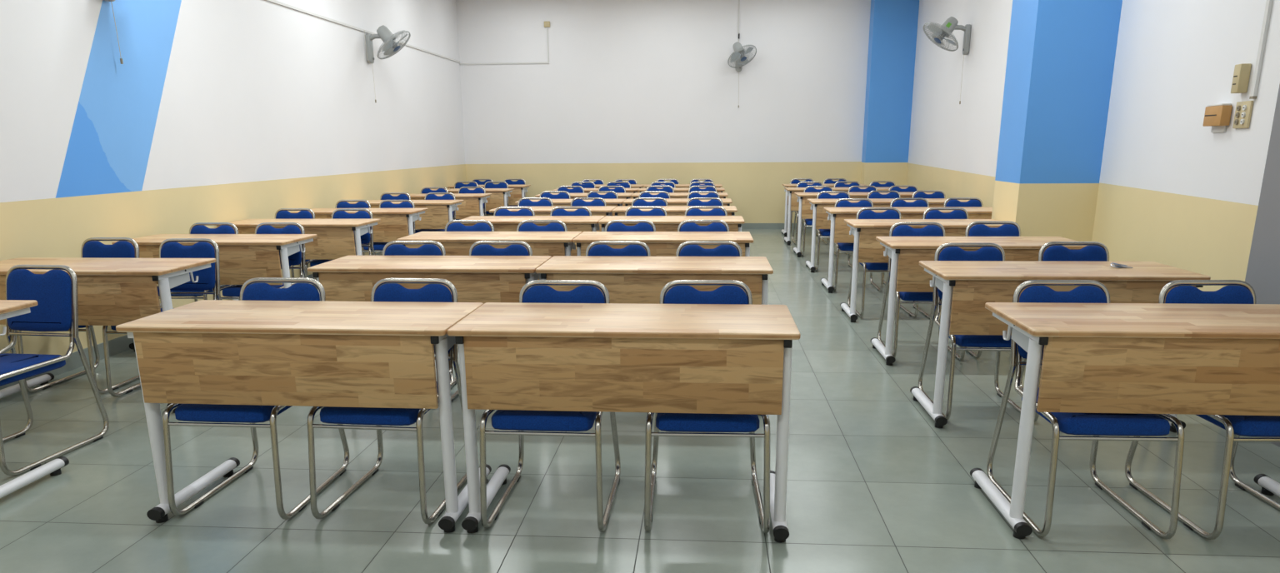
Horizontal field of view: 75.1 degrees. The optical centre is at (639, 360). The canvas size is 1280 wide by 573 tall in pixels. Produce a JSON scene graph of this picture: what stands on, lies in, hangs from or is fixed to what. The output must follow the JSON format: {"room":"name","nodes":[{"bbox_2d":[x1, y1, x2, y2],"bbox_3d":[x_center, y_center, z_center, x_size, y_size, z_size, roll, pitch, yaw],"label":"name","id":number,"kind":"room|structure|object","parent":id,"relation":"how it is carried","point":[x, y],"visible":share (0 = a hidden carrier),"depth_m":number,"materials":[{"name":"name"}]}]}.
{"room":"classroom","nodes":[
{"label":"classroom","id":0,"kind":"room"},
{"bbox_2d":[0,0,466,355],"bbox_3d":[-3.658,-2.010,6.028,0.286,3.660,15.850,1,15,4],"label":"wall","id":1,"kind":"structure","parent":0,"point":[214,111],"depth_m":6.68,"materials":[{"name":"white paint"}]},
{"bbox_2d":[0,252,380,389],"bbox_3d":[-3.531,-0.288,6.465,0.012,0.105,15.850,1,15,5],"label":"baseboard","id":2,"kind":"structure","parent":1,"relation":"attached to","point":[121,344],"depth_m":5.50,"materials":[{"name":"tile"}]},
{"bbox_2d":[265,0,459,62],"bbox_3d":[-3.383,-3.338,7.776,0.014,0.024,11.730,1,15,5],"label":"cable conduit","id":3,"kind":"object","parent":1,"relation":"attached to","point":[271,1],"visible":1,"depth_m":9.08,"materials":[{"name":"white plastic"}]},
{"bbox_2d":[364,25,410,102],"bbox_3d":[-2.961,-3.501,9.859,0.516,0.865,0.480,1,15,4],"label":"wall fan","id":4,"kind":"object","parent":1,"relation":"attached to","point":[389,47],"visible":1,"depth_m":9.77,"materials":[{"name":"grey plastic"}]},
{"bbox_2d":[0,229,1279,572],"bbox_3d":[0.060,-0.171,6.314,8.200,0.100,16.050,1,15,4],"label":"floor","id":5,"kind":"structure","parent":0,"point":[873,486],"depth_m":3.42,"materials":[{"name":"tile"}]},
{"bbox_2d":[0,300,69,498],"bbox_3d":[-3.110,0.176,3.354,1.196,0.760,0.535,1,15,4],"label":"desk","id":6,"kind":"object","parent":5,"relation":"on","point":[8,308],"visible":1,"depth_m":3.42,"materials":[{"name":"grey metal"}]},
{"bbox_2d":[0,265,109,476],"bbox_3d":[-2.874,0.029,3.762,0.448,0.837,0.620,2,15,8],"label":"chair","id":7,"kind":"object","parent":5,"relation":"on","point":[55,311],"visible":0.99,"depth_m":3.92,"materials":[{"name":"blue fabric"}]},
{"bbox_2d":[16,237,139,394],"bbox_3d":[-3.284,-0.274,4.943,0.448,0.837,0.620,1,15,4],"label":"chair","id":8,"kind":"object","parent":5,"relation":"on","point":[91,247],"visible":0.35,"depth_m":5.10,"materials":[{"name":"blue fabric"}]},
{"bbox_2d":[0,257,216,413],"bbox_3d":[-3.017,-0.154,4.628,1.196,0.760,0.535,1,15,4],"label":"desk","id":9,"kind":"object","parent":5,"relation":"on","point":[112,292],"visible":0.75,"depth_m":4.33,"materials":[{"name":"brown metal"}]},
{"bbox_2d":[102,238,221,396],"bbox_3d":[-2.743,-0.255,4.853,0.448,0.837,0.620,0,15,3],"label":"chair","id":10,"kind":"object","parent":5,"relation":"on","point":[208,278],"visible":0.36,"depth_m":5.01,"materials":[{"name":"blue fabric"}]},
{"bbox_2d":[156,222,238,302],"bbox_3d":[-3.141,-0.528,5.920,0.448,0.837,0.620,0,15,4],"label":"chair","id":11,"kind":"object","parent":5,"relation":"on","point":[198,227],"visible":0.25,"depth_m":6.08,"materials":[{"name":"blue fabric"}]},
{"bbox_2d":[111,234,317,351],"bbox_3d":[-2.933,-0.482,5.890,1.196,0.760,0.535,1,15,4],"label":"desk","id":12,"kind":"object","parent":5,"relation":"on","point":[242,257],"visible":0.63,"depth_m":5.59,"materials":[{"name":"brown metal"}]},
{"bbox_2d":[162,277,349,519],"bbox_3d":[-1.524,0.135,3.314,0.448,0.837,0.620,1,15,5],"label":"chair","id":13,"kind":"object","parent":5,"relation":"on","point":[254,289],"visible":0.59,"depth_m":3.11,"materials":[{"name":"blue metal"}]},
{"bbox_2d":[220,222,307,299],"bbox_3d":[-2.641,-0.522,5.881,0.448,0.837,0.620,1,15,4],"label":"chair","id":14,"kind":"object","parent":5,"relation":"on","point":[296,258],"visible":0.34,"depth_m":6.04,"materials":[{"name":"blue fabric"}]},
{"bbox_2d":[275,208,314,277],"bbox_3d":[-3.109,-0.878,7.270,0.448,0.837,0.620,1,15,4],"label":"chair","id":15,"kind":"object","parent":5,"relation":"on","point":[282,213],"visible":0.24,"depth_m":7.43,"materials":[{"name":"blue fabric"}]},
{"bbox_2d":[216,219,380,300],"bbox_3d":[-2.858,-0.802,7.123,1.196,0.760,0.535,1,15,4],"label":"desk","id":16,"kind":"object","parent":5,"relation":"on","point":[334,240],"visible":0.55,"depth_m":6.83,"materials":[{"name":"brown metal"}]},
{"bbox_2d":[115,300,491,533],"bbox_3d":[-1.238,0.193,3.234,1.196,0.760,0.535,1,15,5],"label":"desk","id":17,"kind":"object","parent":5,"relation":"on","point":[301,353],"visible":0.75,"depth_m":2.96,"materials":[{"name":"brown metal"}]},
{"bbox_2d":[305,208,374,275],"bbox_3d":[-2.561,-0.858,7.179,0.448,0.837,0.620,1,15,4],"label":"chair","id":18,"kind":"object","parent":5,"relation":"on","point":[366,238],"visible":0.38,"depth_m":7.34,"materials":[{"name":"blue fabric"}]},
{"bbox_2d":[314,200,375,288],"bbox_3d":[-2.971,-1.173,8.405,0.448,0.837,0.620,0,15,3],"label":"chair","id":19,"kind":"object","parent":5,"relation":"on","point":[342,203],"visible":0.25,"depth_m":8.57,"materials":[{"name":"blue fabric"}]},
{"bbox_2d":[290,208,428,284],"bbox_3d":[-2.757,-1.115,8.330,1.196,0.760,0.535,1,15,4],"label":"desk","id":20,"kind":"object","parent":5,"relation":"on","point":[392,226],"visible":0.33,"depth_m":8.03,"materials":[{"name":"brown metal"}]},
{"bbox_2d":[362,192,410,255],"bbox_3d":[-2.917,-1.504,9.682,0.448,0.837,0.620,1,15,4],"label":"chair","id":21,"kind":"object","parent":5,"relation":"on","point":[402,196],"visible":0.24,"depth_m":9.85,"materials":[{"name":"blue fabric"}]},
{"bbox_2d":[307,278,467,524],"bbox_3d":[-0.968,0.141,3.271,0.448,0.837,0.620,1,15,7],"label":"chair","id":22,"kind":"object","parent":5,"relation":"on","point":[387,289],"visible":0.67,"depth_m":3.07,"materials":[{"name":"blue fabric"}]},
{"bbox_2d":[360,200,414,255],"bbox_3d":[-2.505,-1.162,8.350,0.448,0.837,0.620,0,15,3],"label":"chair","id":23,"kind":"object","parent":5,"relation":"on","point":[385,203],"visible":0.27,"depth_m":8.51,"materials":[{"name":"blue fabric"}]},
{"bbox_2d":[348,200,464,229],"bbox_3d":[-2.654,-1.436,9.564,1.196,0.760,0.535,1,15,4],"label":"desk","id":24,"kind":"object","parent":5,"relation":"on","point":[437,216],"visible":0.34,"depth_m":9.26,"materials":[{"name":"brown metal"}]},
{"bbox_2d":[382,240,456,389],"bbox_3d":[-1.325,-0.212,4.645,0.448,0.837,0.620,0,15,3],"label":"chair","id":25,"kind":"object","parent":5,"relation":"on","point":[394,247],"visible":0.17,"depth_m":4.81,"materials":[{"name":"blue fabric"}]},
{"bbox_2d":[307,255,551,304],"bbox_3d":[-1.110,-0.166,4.613,1.196,0.760,0.535,1,15,4],"label":"desk","id":26,"kind":"object","parent":5,"relation":"on","point":[483,279],"visible":0.55,"depth_m":4.32,"materials":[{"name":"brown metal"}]},
{"bbox_2d":[408,192,455,235],"bbox_3d":[-2.373,-1.490,9.612,0.448,0.837,0.620,1,15,5],"label":"chair","id":27,"kind":"object","parent":5,"relation":"on","point":[448,196],"visible":0.28,"depth_m":9.77,"materials":[{"name":"blue fabric"}]},
{"bbox_2d":[393,193,491,219],"bbox_3d":[-2.549,-1.759,10.810,1.196,0.760,0.535,1,15,4],"label":"desk","id":28,"kind":"object","parent":5,"relation":"on","point":[472,205],"visible":0.4,"depth_m":10.50,"materials":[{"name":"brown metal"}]},
{"bbox_2d":[445,220,494,231],"bbox_3d":[-1.283,-0.552,5.959,0.448,0.837,0.620,1,15,6],"label":"chair","id":29,"kind":"object","parent":5,"relation":"on","point":[455,225],"visible":0.12,"depth_m":6.12,"materials":[{"name":"blue fabric"}]},
{"bbox_2d":[455,186,486,219],"bbox_3d":[-2.262,-1.835,10.943,0.448,0.837,0.620,1,15,4],"label":"chair","id":30,"kind":"object","parent":5,"relation":"on","point":[464,189],"visible":0.3,"depth_m":11.11,"materials":[{"name":"blue fabric"}]},
{"bbox_2d":[430,188,514,210],"bbox_3d":[-2.445,-2.082,12.052,1.196,0.760,0.535,1,15,4],"label":"desk","id":31,"kind":"object","parent":5,"relation":"on","point":[497,198],"visible":0.32,"depth_m":11.74,"materials":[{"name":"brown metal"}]},
{"bbox_2d":[396,231,581,279],"bbox_3d":[-1.029,-0.506,5.925,1.196,0.760,0.535,1,15,4],"label":"desk","id":32,"kind":"object","parent":5,"relation":"on","point":[455,243],"visible":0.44,"depth_m":5.63,"materials":[{"name":"brown wood"}]},
{"bbox_2d":[448,185,530,204],"bbox_3d":[-2.350,-2.372,13.171,1.196,0.760,0.535,1,15,4],"label":"desk","id":33,"kind":"object","parent":5,"relation":"on","point":[517,193],"visible":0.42,"depth_m":12.86,"materials":[{"name":"brown wood"}]},
{"bbox_2d":[450,240,532,402],"bbox_3d":[-0.825,-0.205,4.606,0.448,0.837,0.620,1,15,5],"label":"chair","id":34,"kind":"object","parent":5,"relation":"on","point":[481,247],"visible":0.25,"depth_m":4.77,"materials":[{"name":"blue fabric"}]},
{"bbox_2d":[484,181,509,215],"bbox_3d":[-2.210,-2.242,12.512,0.448,0.837,0.620,1,15,4],"label":"chair","id":35,"kind":"object","parent":5,"relation":"on","point":[488,184],"visible":0.26,"depth_m":12.68,"materials":[{"name":"blue fabric"}]},
{"bbox_2d":[493,206,534,215],"bbox_3d":[-1.142,-0.890,7.257,0.448,0.837,0.620,1,15,4],"label":"chair","id":36,"kind":"object","parent":5,"relation":"on","point":[502,211],"visible":0.14,"depth_m":7.42,"materials":[{"name":"blue fabric"}]},
{"bbox_2d":[460,215,604,255],"bbox_3d":[-0.924,-0.844,7.228,1.196,0.760,0.535,1,15,4],"label":"desk","id":37,"kind":"object","parent":5,"relation":"on","point":[501,223],"visible":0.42,"depth_m":6.94,"materials":[{"name":"brown wood"}]},
{"bbox_2d":[517,197,553,206],"bbox_3d":[-1.109,-1.223,8.544,0.448,0.837,0.620,0,15,3],"label":"chair","id":38,"kind":"object","parent":5,"relation":"on","point":[525,202],"visible":0.13,"depth_m":8.71,"materials":[{"name":"blue fabric"}]},
{"bbox_2d":[516,220,567,231],"bbox_3d":[-0.735,-0.545,5.915,0.448,0.837,0.620,1,15,4],"label":"chair","id":39,"kind":"object","parent":5,"relation":"on","point":[527,225],"visible":0.19,"depth_m":6.08,"materials":[{"name":"blue fabric"}]},
{"bbox_2d":[479,280,620,532],"bbox_3d":[-0.330,0.157,3.193,0.448,0.837,0.620,1,15,5],"label":"chair","id":40,"kind":"object","parent":5,"relation":"on","point":[540,422],"visible":0.59,"depth_m":2.98,"materials":[{"name":"blue fabric"}]},
{"bbox_2d":[489,206,616,231],"bbox_3d":[-0.849,-1.141,8.374,1.196,0.760,0.535,1,15,4],"label":"desk","id":41,"kind":"object","parent":5,"relation":"on","point":[538,211],"visible":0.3,"depth_m":8.07,"materials":[{"name":"brown wood"}]},
{"bbox_2d":[539,190,570,199],"bbox_3d":[-1.025,-1.534,9.742,0.448,0.837,0.620,0,15,3],"label":"chair","id":42,"kind":"object","parent":5,"relation":"on","point":[563,195],"visible":0.19,"depth_m":9.91,"materials":[{"name":"blue fabric"}]},
{"bbox_2d":[515,199,625,215],"bbox_3d":[-0.769,-1.441,9.528,1.196,0.760,0.535,1,15,4],"label":"desk","id":43,"kind":"object","parent":5,"relation":"on","point":[557,202],"visible":0.2,"depth_m":9.22,"materials":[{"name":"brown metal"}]},
{"bbox_2d":[556,185,584,193],"bbox_3d":[-0.945,-1.855,10.979,0.448,0.837,0.620,0,15,3],"label":"chair","id":44,"kind":"object","parent":5,"relation":"on","point":[577,189],"visible":0.16,"depth_m":11.14,"materials":[{"name":"blue fabric"}]},
{"bbox_2d":[550,206,591,215],"bbox_3d":[-0.637,-0.884,7.220,0.448,0.837,0.620,1,15,5],"label":"chair","id":45,"kind":"object","parent":5,"relation":"on","point":[558,211],"visible":0.14,"depth_m":7.38,"materials":[{"name":"blue fabric"}]},
{"bbox_2d":[535,192,633,206],"bbox_3d":[-0.692,-1.746,10.702,1.196,0.760,0.535,1,15,4],"label":"desk","id":46,"kind":"object","parent":5,"relation":"on","point":[627,195],"visible":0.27,"depth_m":10.41,"materials":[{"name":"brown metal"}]},
{"bbox_2d":[570,197,606,206],"bbox_3d":[-0.557,-1.209,8.473,0.448,0.837,0.620,1,15,5],"label":"chair","id":47,"kind":"object","parent":5,"relation":"on","point":[578,202],"visible":0.18,"depth_m":8.64,"materials":[{"name":"blue fabric"}]},
{"bbox_2d":[586,190,618,199],"bbox_3d":[-0.466,-1.517,9.660,0.448,0.837,0.620,1,15,5],"label":"chair","id":48,"kind":"object","parent":5,"relation":"on","point":[609,194],"visible":0.16,"depth_m":9.82,"materials":[{"name":"blue fabric"}]},
{"bbox_2d":[585,240,650,256],"bbox_3d":[-0.149,-0.197,4.554,0.448,0.837,0.620,1,15,5],"label":"chair","id":49,"kind":"object","parent":5,"relation":"on","point":[598,248],"visible":0.16,"depth_m":4.72,"materials":[{"name":"blue fabric"}]},
{"bbox_2d":[447,302,800,543],"bbox_3d":[-0.042,0.209,3.136,1.196,0.760,0.535,1,15,5],"label":"desk","id":50,"kind":"object","parent":5,"relation":"on","point":[614,357],"visible":0.98,"depth_m":2.86,"materials":[{"name":"brown wood"}]},
{"bbox_2d":[605,220,655,231],"bbox_3d":[-0.084,-0.538,5.868,0.448,0.837,0.620,0,15,3],"label":"chair","id":51,"kind":"object","parent":5,"relation":"on","point":[642,225],"visible":0.21,"depth_m":6.03,"materials":[{"name":"blue fabric"}]},
{"bbox_2d":[625,206,666,215],"bbox_3d":[0.025,-0.877,7.173,0.448,0.837,0.620,1,15,6],"label":"chair","id":52,"kind":"object","parent":5,"relation":"on","point":[634,211],"visible":0.15,"depth_m":7.34,"materials":[{"name":"blue fabric"}]},
{"bbox_2d":[631,197,667,206],"bbox_3d":[0.086,-1.194,8.395,0.448,0.837,0.620,0,15,3],"label":"chair","id":53,"kind":"object","parent":5,"relation":"on","point":[639,202],"visible":0.2,"depth_m":8.56,"materials":[{"name":"blue fabric"}]},
{"bbox_2d":[638,190,669,198],"bbox_3d":[0.151,-1.492,9.545,0.448,0.837,0.620,1,15,4],"label":"chair","id":54,"kind":"object","parent":5,"relation":"on","point":[662,194],"visible":0.19,"depth_m":9.71,"materials":[{"name":"blue fabric"}]},
{"bbox_2d":[535,255,773,415],"bbox_3d":[0.088,-0.150,4.516,1.196,0.760,0.535,1,15,4],"label":"desk","id":55,"kind":"object","parent":5,"relation":"on","point":[632,280],"visible":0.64,"depth_m":4.23,"materials":[{"name":"brown wood"}]},
{"bbox_2d":[572,231,753,256],"bbox_3d":[0.169,-0.490,5.827,1.196,0.760,0.535,1,15,4],"label":"desk","id":56,"kind":"object","parent":5,"relation":"on","point":[659,243],"visible":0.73,"depth_m":5.55,"materials":[{"name":"brown wood"}]},
{"bbox_2d":[598,215,744,231],"bbox_3d":[0.274,-0.828,7.131,1.196,0.760,0.535,1,15,4],"label":"desk","id":57,"kind":"object","parent":5,"relation":"on","point":[662,223],"visible":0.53,"depth_m":6.89,"materials":[{"name":"brown wood"}]},
{"bbox_2d":[611,205,737,215],"bbox_3d":[0.349,-1.126,8.277,1.196,0.760,0.535,1,15,4],"label":"desk","id":58,"kind":"object","parent":5,"relation":"on","point":[671,210],"visible":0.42,"depth_m":7.99,"materials":[{"name":"brown wood"}]},
{"bbox_2d":[622,198,732,206],"bbox_3d":[0.429,-1.425,9.431,1.196,0.760,0.535,1,15,4],"label":"desk","id":59,"kind":"object","parent":5,"relation":"on","point":[627,202],"visible":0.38,"depth_m":9.15,"materials":[{"name":"brown wood"}]},
{"bbox_2d":[630,192,728,204],"bbox_3d":[0.506,-1.730,10.605,1.196,0.760,0.535,1,15,4],"label":"desk","id":60,"kind":"object","parent":5,"relation":"on","point":[672,195],"visible":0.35,"depth_m":10.31,"materials":[{"name":"brown wood"}]},
{"bbox_2d":[637,187,724,192],"bbox_3d":[0.587,-2.037,11.788,1.196,0.760,0.535,1,15,4],"label":"desk","id":61,"kind":"object","parent":5,"relation":"on","point":[676,189],"visible":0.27,"depth_m":11.49,"materials":[{"name":"brown wood"}]},
{"bbox_2d":[677,220,729,231],"bbox_3d":[0.438,-0.531,5.824,0.448,0.837,0.620,1,15,4],"label":"chair","id":62,"kind":"object","parent":5,"relation":"on","point":[689,225],"visible":0.18,"depth_m":5.99,"materials":[{"name":"blue fabric"}]},
{"bbox_2d":[687,191,719,198],"bbox_3d":[0.713,-1.475,9.464,0.448,0.837,0.620,1,15,5],"label":"chair","id":63,"kind":"object","parent":5,"relation":"on","point":[692,194],"visible":0.23,"depth_m":9.63,"materials":[{"name":"blue fabric"}]},
{"bbox_2d":[686,197,723,205],"bbox_3d":[0.644,-1.182,8.333,0.448,0.837,0.620,1,15,5],"label":"chair","id":64,"kind":"object","parent":5,"relation":"on","point":[694,201],"visible":0.13,"depth_m":8.50,"materials":[{"name":"blue fabric"}]},
{"bbox_2d":[685,206,727,215],"bbox_3d":[0.566,-0.870,7.130,0.448,0.837,0.620,0,15,3],"label":"chair","id":65,"kind":"object","parent":5,"relation":"on","point":[692,211],"visible":0.16,"depth_m":7.30,"materials":[{"name":"blue fabric"}]},
{"bbox_2d":[644,280,769,533],"bbox_3d":[0.252,0.158,3.168,0.448,0.837,0.620,0,15,3],"label":"chair","id":66,"kind":"object","parent":5,"relation":"on","point":[682,293],"visible":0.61,"depth_m":2.94,"materials":[{"name":"blue fabric"}]},
{"bbox_2d":[675,240,742,256],"bbox_3d":[0.380,-0.192,4.516,0.448,0.837,0.620,0,15,3],"label":"chair","id":67,"kind":"object","parent":5,"relation":"on","point":[727,248],"visible":0.15,"depth_m":4.68,"materials":[{"name":"blue fabric"}]},
{"bbox_2d":[792,181,828,244],"bbox_3d":[2.392,-2.057,11.658,0.448,0.837,0.620,1,15,5],"label":"chair","id":68,"kind":"object","parent":5,"relation":"on","point":[802,184],"visible":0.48,"depth_m":11.82,"materials":[{"name":"blue fabric"}]},
{"bbox_2d":[800,185,839,256],"bbox_3d":[2.255,-1.744,10.457,0.448,0.837,0.620,1,15,5],"label":"chair","id":69,"kind":"object","parent":5,"relation":"on","point":[810,188],"visible":0.32,"depth_m":10.61,"materials":[{"name":"blue fabric"}]},
{"bbox_2d":[780,183,866,236],"bbox_3d":[2.775,-2.285,12.683,1.196,0.760,0.535,1,15,4],"label":"desk","id":70,"kind":"object","parent":5,"relation":"on","point":[832,185],"visible":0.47,"depth_m":12.55,"materials":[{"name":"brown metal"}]},
{"bbox_2d":[814,190,852,271],"bbox_3d":[2.173,-1.435,9.265,0.448,0.837,0.620,1,15,5],"label":"chair","id":71,"kind":"object","parent":5,"relation":"on","point":[824,195],"visible":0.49,"depth_m":9.42,"materials":[{"name":"blue fabric"}]},
{"bbox_2d":[783,187,907,244],"bbox_3d":[2.882,-2.008,11.607,1.700,0.760,0.535,1,15,4],"label":"desk","id":72,"kind":"object","parent":5,"relation":"on","point":[793,205],"visible":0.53,"depth_m":11.40,"materials":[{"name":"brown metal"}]},
{"bbox_2d":[827,198,883,291],"bbox_3d":[2.081,-1.112,8.020,0.448,0.837,0.620,1,15,6],"label":"chair","id":73,"kind":"object","parent":5,"relation":"on","point":[842,202],"visible":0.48,"depth_m":8.17,"materials":[{"name":"blue fabric"}]},
{"bbox_2d":[842,185,877,256],"bbox_3d":[2.826,-1.742,10.429,0.448,0.837,0.620,0,15,3],"label":"chair","id":74,"kind":"object","parent":5,"relation":"on","point":[853,188],"visible":0.19,"depth_m":10.59,"materials":[{"name":"blue fabric"}]},
{"bbox_2d":[792,192,934,257],"bbox_3d":[2.795,-1.694,10.400,1.700,0.760,0.535,1,15,4],"label":"desk","id":75,"kind":"object","parent":5,"relation":"on","point":[805,212],"visible":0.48,"depth_m":10.19,"materials":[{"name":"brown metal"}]},
{"bbox_2d":[847,207,918,318],"bbox_3d":[1.999,-0.804,6.832,0.448,0.837,0.620,0,15,3],"label":"chair","id":76,"kind":"object","parent":5,"relation":"on","point":[867,212],"visible":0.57,"depth_m":6.99,"materials":[{"name":"blue fabric"}]},
{"bbox_2d":[867,190,900,270],"bbox_3d":[2.762,-1.451,9.307,0.448,0.837,0.620,1,15,4],"label":"chair","id":77,"kind":"object","parent":5,"relation":"on","point":[875,194],"visible":0.23,"depth_m":9.47,"materials":[{"name":"blue fabric"}]},
{"bbox_2d":[805,198,969,272],"bbox_3d":[2.709,-1.374,9.164,1.700,0.760,0.535,1,15,4],"label":"desk","id":78,"kind":"object","parent":5,"relation":"on","point":[820,221],"visible":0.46,"depth_m":8.95,"materials":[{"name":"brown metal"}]},
{"bbox_2d":[883,198,929,288],"bbox_3d":[2.632,-1.118,8.026,0.448,0.837,0.620,1,15,6],"label":"chair","id":79,"kind":"object","parent":5,"relation":"on","point":[897,202],"visible":0.21,"depth_m":8.19,"materials":[{"name":"blue fabric"}]},
{"bbox_2d":[820,206,992,293],"bbox_3d":[2.616,-1.049,7.915,1.700,0.760,0.535,1,15,4],"label":"desk","id":80,"kind":"object","parent":5,"relation":"on","point":[839,232],"visible":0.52,"depth_m":7.70,"materials":[{"name":"brown wood"}]},
{"bbox_2d":[877,222,964,360],"bbox_3d":[1.876,-0.466,5.530,0.448,0.837,0.620,1,15,6],"label":"chair","id":81,"kind":"object","parent":5,"relation":"on","point":[932,229],"visible":0.44,"depth_m":5.68,"materials":[{"name":"blue fabric"}]},
{"bbox_2d":[840,219,1004,322],"bbox_3d":[2.251,-0.719,6.648,1.196,0.760,0.535,1,15,4],"label":"desk","id":82,"kind":"object","parent":5,"relation":"on","point":[867,248],"visible":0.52,"depth_m":6.42,"materials":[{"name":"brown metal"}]},
{"bbox_2d":[911,190,945,198],"bbox_3d":[3.264,-1.447,9.279,0.448,0.837,0.620,1,15,4],"label":"chair","id":83,"kind":"object","parent":5,"relation":"on","point":[937,194],"visible":0.22,"depth_m":9.44,"materials":[{"name":"blue fabric"}]},
{"bbox_2d":[912,207,968,319],"bbox_3d":[2.538,-0.792,6.771,0.448,0.837,0.620,1,15,4],"label":"chair","id":84,"kind":"object","parent":5,"relation":"on","point":[958,212],"visible":0.28,"depth_m":6.93,"materials":[{"name":"blue fabric"}]},
{"bbox_2d":[943,197,983,207],"bbox_3d":[3.159,-1.119,8.015,0.448,0.837,0.620,1,15,5],"label":"chair","id":85,"kind":"object","parent":5,"relation":"on","point":[973,202],"visible":0.19,"depth_m":8.18,"materials":[{"name":"blue fabric"}]},
{"bbox_2d":[870,236,1085,365],"bbox_3d":[2.155,-0.388,5.376,1.196,0.760,0.535,1,15,4],"label":"desk","id":86,"kind":"object","parent":5,"relation":"on","point":[905,253],"visible":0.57,"depth_m":5.15,"materials":[{"name":"brown wood"}]},
{"bbox_2d":[918,243,1042,422],"bbox_3d":[1.770,-0.155,4.334,0.448,0.837,0.620,1,15,4],"label":"chair","id":87,"kind":"object","parent":5,"relation":"on","point":[991,252],"visible":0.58,"depth_m":4.49,"materials":[{"name":"blue fabric"}]},
{"bbox_2d":[960,221,1020,358],"bbox_3d":[2.417,-0.474,5.547,0.448,0.837,0.620,0,15,3],"label":"chair","id":88,"kind":"object","parent":5,"relation":"on","point":[1009,228],"visible":0.28,"depth_m":5.71,"materials":[{"name":"blue fabric"}]},
{"bbox_2d":[910,260,1210,432],"bbox_3d":[2.053,-0.086,4.214,1.196,0.760,0.535,1,15,4],"label":"desk","id":89,"kind":"object","parent":5,"relation":"on","point":[974,284],"visible":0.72,"depth_m":3.97,"materials":[{"name":"brown wood"}]},
{"bbox_2d":[1020,241,1109,389],"bbox_3d":[2.350,-0.166,4.358,0.448,0.837,0.620,1,15,4],"label":"chair","id":90,"kind":"object","parent":5,"relation":"on","point":[1093,251],"visible":0.16,"depth_m":4.52,"materials":[{"name":"blue fabric"}]},
{"bbox_2d":[986,280,1184,539],"bbox_3d":[1.650,0.165,3.101,0.448,0.837,0.620,0,15,3],"label":"chair","id":91,"kind":"object","parent":5,"relation":"on","point":[1125,426],"visible":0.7,"depth_m":2.90,"materials":[{"name":"blue fabric"}]},
{"bbox_2d":[970,302,1279,539],"bbox_3d":[1.926,0.213,3.061,1.196,0.760,0.535,1,15,4],"label":"desk","id":92,"kind":"object","parent":5,"relation":"on","point":[1137,358],"visible":1,"depth_m":2.81,"materials":[{"name":"brown wood"}]},
{"bbox_2d":[1125,280,1279,539],"bbox_3d":[2.219,0.167,3.077,0.448,0.837,0.620,0,15,2],"label":"chair","id":93,"kind":"object","parent":5,"relation":"on","point":[1235,292],"visible":0.51,"depth_m":3.23,"materials":[{"name":"blue fabric"}]},
{"bbox_2d":[455,0,870,223],"bbox_3d":[0.719,-3.969,13.462,7.264,3.660,0.150,1,15,4],"label":"wall","id":94,"kind":"structure","parent":0,"point":[645,92],"depth_m":13.33,"materials":[{"name":"white paint"}]},
{"bbox_2d":[459,27,549,64],"bbox_3d":[-2.186,-5.024,13.332,1.462,0.541,0.014,1,15,4],"label":"conduit","id":95,"kind":"object","parent":94,"relation":"attached to","point":[547,62],"visible":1,"depth_m":13.37,"materials":[{"name":"white plastic"}]},
{"bbox_2d":[727,41,756,107],"bbox_3d":[1.588,-4.423,12.904,0.407,0.965,0.518,6,16,25],"label":"wall fan","id":96,"kind":"object","parent":94,"relation":"attached to","point":[738,55],"visible":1,"depth_m":12.79,"materials":[{"name":"grey plastic"}]},
{"bbox_2d":[741,223,812,229],"bbox_3d":[0.341,-2.228,13.860,6.467,0.095,0.012,1,15,4],"label":"baseboard","id":97,"kind":"structure","parent":94,"relation":"attached to","point":[746,226],"depth_m":13.72,"materials":[{"name":"tile"}]},
{"bbox_2d":[860,0,919,185],"bbox_3d":[3.882,-3.877,13.012,0.685,3.660,0.320,1,15,4],"label":"pillar","id":98,"kind":"structure","parent":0,"point":[893,23],"depth_m":12.79,"materials":[{"name":"blue paint"}]},
{"bbox_2d":[991,0,1122,241],"bbox_3d":[3.149,-2.125,6.269,0.600,3.660,0.544,1,15,4],"label":"pillar","id":99,"kind":"structure","parent":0,"point":[1062,53],"depth_m":6.12,"materials":[{"name":"blue paint"}]},
{"bbox_2d":[906,0,1279,291],"bbox_3d":[3.354,-1.927,5.496,0.314,3.660,15.863,1,15,6],"label":"wall","id":100,"kind":"structure","parent":0,"point":[1175,192],"depth_m":5.27,"materials":[{"name":"white paint"}]},
{"bbox_2d":[923,16,970,104],"bbox_3d":[3.499,-3.464,9.645,0.510,0.965,0.436,10,18,35],"label":"wall fan","id":101,"kind":"object","parent":100,"relation":"attached to","point":[940,32],"visible":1,"depth_m":9.54,"materials":[{"name":"grey plastic"}]},
{"bbox_2d":[1202,103,1232,132],"bbox_3d":[3.082,-1.291,4.449,0.053,0.145,0.190,2,15,10],"label":"wall box","id":102,"kind":"object","parent":100,"relation":"attached to","point":[1217,117],"visible":1,"depth_m":4.41,"materials":[{"name":"brown"}]},
{"bbox_2d":[1230,63,1251,93],"bbox_3d":[3.050,-1.429,4.230,0.050,0.140,0.068,2,15,10],"label":"switch box","id":103,"kind":"object","parent":100,"relation":"attached to","point":[1242,72],"visible":1,"depth_m":4.21,"materials":[{"name":"beige plastic"}]},
{"bbox_2d":[1232,100,1253,128],"bbox_3d":[3.058,-1.246,4.234,0.023,0.132,0.144,2,15,10],"label":"power socket","id":104,"kind":"object","parent":100,"relation":"attached to","point":[1243,109],"visible":1,"depth_m":4.21,"materials":[{"name":"beige plastic"}]},
{"bbox_2d":[1249,0,1273,99],"bbox_3d":[3.038,-2.312,3.878,0.018,2.094,0.028,1,15,4],"label":"cable conduit","id":105,"kind":"object","parent":100,"relation":"attached to","point":[1269,2],"visible":1,"depth_m":4.08,"materials":[{"name":"white plastic"}]},
{"bbox_2d":[1245,84,1279,447],"bbox_3d":[2.952,-1.314,3.143,0.098,3.660,1.346,1,15,4],"label":"pillar","id":106,"kind":"structure","parent":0,"point":[1262,274],"depth_m":3.91,"materials":[{"name":"grey paint"}]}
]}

